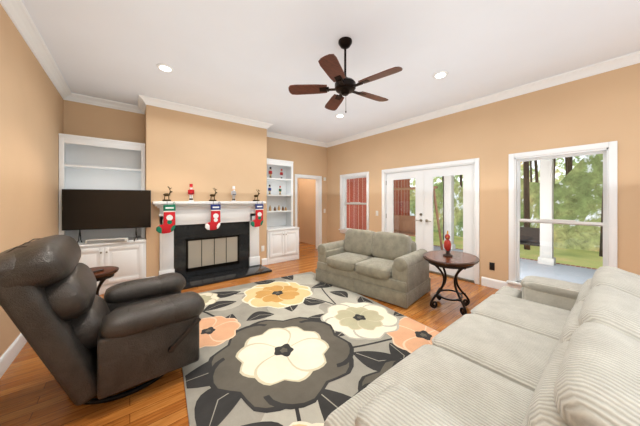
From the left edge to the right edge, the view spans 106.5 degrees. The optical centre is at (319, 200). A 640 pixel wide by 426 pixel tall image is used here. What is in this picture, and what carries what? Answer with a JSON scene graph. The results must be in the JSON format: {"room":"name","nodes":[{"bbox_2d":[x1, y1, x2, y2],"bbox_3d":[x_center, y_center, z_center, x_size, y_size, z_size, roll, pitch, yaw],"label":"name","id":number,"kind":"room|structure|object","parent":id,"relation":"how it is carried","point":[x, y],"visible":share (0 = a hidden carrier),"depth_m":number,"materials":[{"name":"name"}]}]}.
{"room":"living room","nodes":[
{"label":"living room","id":0,"kind":"room"},
{"bbox_2d":[0,4,62,356],"bbox_3d":[-1.568,-0.145,0.542,0.160,3.070,8.320,0,0,-38],"label":"wall","id":1,"kind":"structure","parent":0,"point":[31,113],"depth_m":2.35,"materials":[{"name":"paint"}]},
{"bbox_2d":[0,333,26,377],"bbox_3d":[-1.499,1.320,0.596,0.016,0.140,8.000,0,0,-39],"label":"baseboard","id":2,"kind":"structure","parent":1,"relation":"attached to","point":[11,353],"depth_m":2.05,"materials":[{"name":"white wood"}]},
{"bbox_2d":[0,0,71,100],"bbox_3d":[-1.465,-1.629,0.623,0.102,0.102,8.000,0,0,-39],"label":"crown molding","id":3,"kind":"structure","parent":1,"relation":"attached to","point":[20,17],"depth_m":2.44,"materials":[{"name":"white wood"}]},
{"bbox_2d":[63,100,326,276],"bbox_3d":[-1.704,-0.145,5.283,5.530,3.070,0.730,0,0,-38],"label":"wall","id":4,"kind":"structure","parent":0,"point":[204,155],"depth_m":4.36,"materials":[{"name":"paint"}]},
{"bbox_2d":[72,93,144,113],"bbox_3d":[-3.518,-1.629,4.037,0.900,0.102,0.102,0,0,-39],"label":"crown molding","id":5,"kind":"structure","parent":4,"relation":"attached to","point":[79,98],"depth_m":3.97,"materials":[{"name":"white wood"}]},
{"bbox_2d":[136,104,145,111],"bbox_3d":[-3.029,-1.629,4.063,0.102,0.102,0.450,0,0,-39],"label":"crown molding","id":6,"kind":"structure","parent":4,"relation":"attached to","point":[140,108],"depth_m":4.21,"materials":[{"name":"white wood"}]},
{"bbox_2d":[138,95,272,131],"bbox_3d":[-1.973,-1.629,4.537,2.344,0.102,0.102,0,0,-39],"label":"crown molding","id":7,"kind":"structure","parent":4,"relation":"attached to","point":[142,99],"depth_m":4.34,"materials":[{"name":"white wood"}]},
{"bbox_2d":[267,132,327,147],"bbox_3d":[-0.673,-1.629,6.300,2.090,0.102,0.102,0,0,-39],"label":"crown molding","id":8,"kind":"structure","parent":4,"relation":"attached to","point":[270,134],"depth_m":6.33,"materials":[{"name":"white wood"}]},
{"bbox_2d":[295,174,321,248],"bbox_3d":[-0.361,0.336,6.702,0.916,2.108,0.180,0,0,-39],"label":"door frame","id":9,"kind":"structure","parent":4,"relation":"attached to","point":[318,179],"depth_m":6.89,"materials":[{"name":"white wood"}]},
{"bbox_2d":[0,241,498,425],"bbox_3d":[0.129,1.420,2.850,5.690,0.060,9.820,0,0,-38],"label":"floor","id":10,"kind":"structure","parent":0,"point":[32,392],"depth_m":1.77,"materials":[{"name":"brown wood"}]},
{"bbox_2d":[59,133,145,294],"bbox_3d":[-3.393,0.205,3.784,1.012,2.370,0.646,0,0,-38],"label":"built-in bookcase","id":11,"kind":"object","parent":10,"relation":"on","point":[85,162],"visible":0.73,"depth_m":3.82,"materials":[{"name":"white wood"}]},
{"bbox_2d":[62,189,150,242],"bbox_3d":[-3.226,0.226,3.646,1.070,0.797,0.168,0,0,-24],"label":"tv","id":12,"kind":"object","parent":11,"relation":"on","point":[87,209],"visible":1,"depth_m":3.64,"materials":[{"name":"black plastic"}]},
{"bbox_2d":[85,238,127,243],"bbox_3d":[-3.209,0.599,3.608,0.500,0.058,0.072,0,0,-23],"label":"soundbar","id":13,"kind":"object","parent":11,"relation":"on","point":[93,241],"visible":1,"depth_m":3.58,"materials":[{"name":"white plastic"}]},
{"bbox_2d":[0,235,204,405],"bbox_3d":[-1.655,0.821,1.909,1.178,1.131,0.992,0,0,-38],"label":"recliner","id":14,"kind":"object","parent":10,"relation":"on","point":[85,342],"visible":1,"depth_m":1.57,"materials":[{"name":"brown leather"}]},
{"bbox_2d":[90,266,118,295],"bbox_3d":[-2.549,1.085,2.675,0.460,0.593,0.460,0,0,-38],"label":"round side table","id":15,"kind":"object","parent":10,"relation":"on","point":[105,274],"visible":0.23,"depth_m":2.67,"materials":[{"name":"brown wood"}]},
{"bbox_2d":[152,201,271,289],"bbox_3d":[-1.963,0.697,4.508,1.960,1.384,1.000,0,0,-38],"label":"fireplace","id":16,"kind":"object","parent":10,"relation":"on","point":[194,252],"visible":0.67,"depth_m":4.43,"materials":[{"name":"white"}]},
{"bbox_2d":[156,202,175,233],"bbox_3d":[-2.512,0.268,3.899,0.269,0.521,0.033,0,0,-39],"label":"stocking","id":17,"kind":"object","parent":16,"relation":"hanging from","point":[168,224],"depth_m":3.91,"materials":[{"name":"red fabric"}]},
{"bbox_2d":[162,186,172,200],"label":"mantel decor","id":18,"kind":"object","parent":16,"relation":"on","point":[165,194],"depth_m":3.97,"materials":[{"name":"brown metal"}]},
{"bbox_2d":[188,184,193,200],"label":"mantel decor","id":19,"kind":"object","parent":16,"relation":"on","point":[191,192],"depth_m":4.22,"materials":[{"name":"red"}]},
{"bbox_2d":[205,204,220,229],"bbox_3d":[-1.948,0.268,4.347,0.269,0.521,0.033,0,0,-39],"label":"stocking","id":20,"kind":"object","parent":16,"relation":"hanging from","point":[214,224],"depth_m":4.35,"materials":[{"name":"red fabric"}]},
{"bbox_2d":[209,188,216,204],"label":"mantel decor","id":21,"kind":"object","parent":16,"relation":"on","point":[212,195],"depth_m":4.41,"materials":[{"name":"brown metal"}]},
{"bbox_2d":[231,186,235,200],"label":"mantel decor","id":22,"kind":"object","parent":16,"relation":"on","point":[233,193],"depth_m":4.69,"materials":[{"name":"white metal"}]},
{"bbox_2d":[251,204,263,226],"bbox_3d":[-1.283,0.268,4.876,0.269,0.521,0.033,0,0,-39],"label":"stocking","id":23,"kind":"object","parent":16,"relation":"hanging from","point":[258,221],"depth_m":4.88,"materials":[{"name":"red fabric"}]},
{"bbox_2d":[267,158,298,264],"bbox_3d":[-0.994,0.205,5.692,0.822,2.370,0.646,0,0,-38],"label":"tall cabinet","id":24,"kind":"object","parent":10,"relation":"on","point":[282,238],"visible":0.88,"depth_m":5.86,"materials":[{"name":"white wood"}]},
{"bbox_2d":[268,167,286,210],"bbox_3d":[-1.067,-0.288,5.807,0.610,1.045,0.079,0,0,-38],"label":"decor","id":25,"kind":"object","parent":24,"relation":"in","point":[270,172],"visible":0.92,"depth_m":5.77,"materials":[{"name":"multicoloured metal"}]},
{"bbox_2d":[182,272,439,425],"bbox_3d":[-0.277,1.379,2.757,2.296,0.011,3.097,0,0,-34],"label":"rug","id":26,"kind":"object","parent":10,"relation":"on","point":[305,349],"visible":0.75,"depth_m":2.21,"materials":[{"name":"multicoloured fabric"}]},
{"bbox_2d":[315,229,430,307],"bbox_3d":[0.802,0.936,3.909,1.635,0.867,0.904,0,0,44],"label":"loveseat","id":27,"kind":"object","parent":10,"relation":"on","point":[390,267],"visible":0.98,"depth_m":3.62,"materials":[{"name":"fabric"}]},
{"bbox_2d":[423,250,479,314],"bbox_3d":[1.692,1.050,3.109,0.845,0.663,0.656,0,0,-38],"label":"side table","id":28,"kind":"object","parent":10,"relation":"on","point":[458,260],"visible":0.96,"depth_m":3.01,"materials":[{"name":"brown wood"}]},
{"bbox_2d":[443,231,452,256],"bbox_3d":[1.674,0.551,3.125,0.254,0.334,0.130,0,0,-38],"label":"figurine","id":29,"kind":"object","parent":28,"relation":"on","point":[447,244],"visible":1,"depth_m":3.05,"materials":[{"name":"red"}]},
{"bbox_2d":[324,266,639,425],"bbox_3d":[1.313,0.927,1.434,2.616,0.886,1.030,0,0,-38],"label":"sofa","id":30,"kind":"object","parent":10,"relation":"on","point":[539,351],"visible":1,"depth_m":1.12,"materials":[{"name":"beige fabric"}]},
{"bbox_2d":[297,178,298,226],"bbox_3d":[-1.817,-0.145,7.473,2.980,3.070,0.160,0,0,-39],"label":"wall","id":31,"kind":"structure","parent":0,"point":[297,178],"depth_m":8.22,"materials":[{"name":"paint"}]},
{"bbox_2d":[22,0,639,142],"bbox_3d":[0.129,-1.720,2.850,5.690,0.080,9.820,0,0,-38],"label":"ceiling","id":32,"kind":"structure","parent":0,"point":[252,59],"depth_m":2.65,"materials":[{"name":"paint"}]},
{"bbox_2d":[156,63,173,71],"bbox_3d":[-1.948,-1.673,3.012,0.189,0.013,0.189,0,0,-45],"label":"recessed light","id":33,"kind":"object","parent":32,"relation":"in","point":[168,68],"depth_m":2.99,"materials":[{"name":"white glass"}]},
{"bbox_2d":[335,114,344,117],"bbox_3d":[0.393,-1.673,4.695,0.189,0.013,0.189,0,0,-45],"label":"recessed light","id":34,"kind":"object","parent":32,"relation":"in","point":[337,115],"depth_m":4.66,"materials":[{"name":"white glass"}]},
{"bbox_2d":[288,37,402,112],"bbox_3d":[0.298,-1.308,2.516,1.134,0.740,1.149,0,0,-38],"label":"ceiling fan","id":35,"kind":"object","parent":32,"relation":"hanging from","point":[331,67],"visible":1,"depth_m":2.46,"materials":[{"name":"brown wood"}]},
{"bbox_2d":[433,71,447,78],"bbox_3d":[1.600,-1.673,3.177,0.189,0.013,0.189,0,0,-45],"label":"recessed light","id":36,"kind":"object","parent":32,"relation":"in","point":[440,74],"depth_m":3.15,"materials":[{"name":"white"}]},
{"bbox_2d":[299,63,639,284],"bbox_3d":[2.299,-0.145,4.563,0.160,3.070,9.480,0,0,-38],"label":"wall","id":37,"kind":"structure","parent":0,"point":[601,108],"depth_m":3.75,"materials":[{"name":"paint"}]},
{"bbox_2d":[339,171,368,232],"bbox_3d":[0.922,0.081,6.254,0.210,1.598,1.056,0,0,-39],"label":"window frame","id":38,"kind":"structure","parent":37,"relation":"attached to","point":[342,177],"depth_m":6.54,"materials":[{"name":"white wood"}]},
{"bbox_2d":[386,164,473,280],"bbox_3d":[2.071,0.366,4.771,0.108,1.988,1.806,0,0,-38],"label":"door","id":39,"kind":"structure","parent":37,"relation":"in","point":[423,205],"depth_m":4.67,"materials":[{"name":"white wood"}]},
{"bbox_2d":[382,158,478,283],"bbox_3d":[2.101,0.336,4.796,0.180,2.108,1.966,0,0,-39],"label":"door frame","id":40,"kind":"structure","parent":37,"relation":"attached to","point":[475,161],"depth_m":4.13,"materials":[{"name":"white wood"}]},
{"bbox_2d":[328,51,639,146],"bbox_3d":[2.657,-1.629,3.903,0.102,0.102,8.000,0,0,-39],"label":"crown molding","id":41,"kind":"structure","parent":37,"relation":"attached to","point":[633,58],"depth_m":3.55,"materials":[{"name":"white wood"}]},
{"bbox_2d":[489,262,494,270],"bbox_3d":[2.765,1.050,3.842,0.007,0.120,0.070,0,0,-39],"label":"electrical outlet","id":42,"kind":"object","parent":37,"relation":"attached to","point":[491,266],"depth_m":3.84,"materials":[{"name":"black plastic"}]},
{"bbox_2d":[481,277,508,288],"bbox_3d":[3.917,1.320,2.388,0.016,0.140,4.000,0,0,-39],"label":"baseboard","id":43,"kind":"structure","parent":37,"relation":"attached to","point":[493,283],"depth_m":3.82,"materials":[{"name":"white wood"}]},
{"bbox_2d":[506,141,617,290],"bbox_3d":[3.272,0.306,3.299,0.210,2.048,1.086,0,0,-39],"label":"window frame","id":44,"kind":"structure","parent":37,"relation":"attached to","point":[612,205],"depth_m":3.08,"materials":[{"name":"white wood"}]},
{"bbox_2d":[410,156,582,191],"bbox_3d":[13.390,-11.510,12.568,30.515,26.200,67.971,0,0,-38],"label":"sky","id":45,"kind":"structure","parent":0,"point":[559,166],"depth_m":24.87,"materials":[{"name":"white"}]},
{"label":"outside","id":46,"kind":"structure","parent":0,"visible":0},
{"bbox_2d":[410,232,602,268],"bbox_3d":[23.814,1.700,38.109,75.280,0.380,90.000,0,0,-38],"label":"ground","id":47,"kind":"structure","parent":46,"point":[565,252],"depth_m":6.75,"materials":[{"name":"green plant"}]},
{"bbox_2d":[347,177,409,229],"bbox_3d":[1.978,-0.250,8.639,4.388,3.520,0.541,0,0,-38],"label":"brick","id":48,"kind":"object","parent":47,"relation":"on","point":[358,189],"depth_m":8.13,"materials":[{"name":"red brick"}]},
{"bbox_2d":[410,154,602,251],"bbox_3d":[8.300,-0.046,10.436,4.492,3.472,34.000,0,0,-38],"label":"trees","id":49,"kind":"object","parent":47,"relation":"on","point":[577,194],"depth_m":7.66,"materials":[{"name":"green plant"}]},
{"bbox_2d":[433,159,596,283],"bbox_3d":[4.969,-0.020,3.601,2.798,3.080,11.450,0,0,-38],"label":"porch","id":50,"kind":"object","parent":47,"relation":"on","point":[449,224],"depth_m":5.24,"materials":[{"name":"white wood"}]},
{"bbox_2d":[394,186,442,249],"bbox_3d":[2.518,0.484,6.987,1.058,1.758,1.800,0,0,-38],"label":"swing","id":51,"kind":"object","parent":50,"relation":"hanging from","point":[403,222],"depth_m":7.07,"materials":[{"name":"brown wood"}]},
{"bbox_2d":[442,157,602,256],"bbox_3d":[12.447,-6.492,13.099,17.564,16.072,30.902,0,0,-38],"label":"trunks","id":52,"kind":"object","parent":47,"relation":"on","point":[525,184],"depth_m":7.44,"materials":[{"name":"brown plant"}]},
{"bbox_2d":[520,227,539,246],"bbox_3d":[5.766,1.135,6.823,0.500,0.749,1.000,0,0,-38],"label":"bench","id":53,"kind":"object","parent":47,"relation":"on","point":[524,238],"depth_m":6.80,"materials":[{"name":"grey"}]}
]}

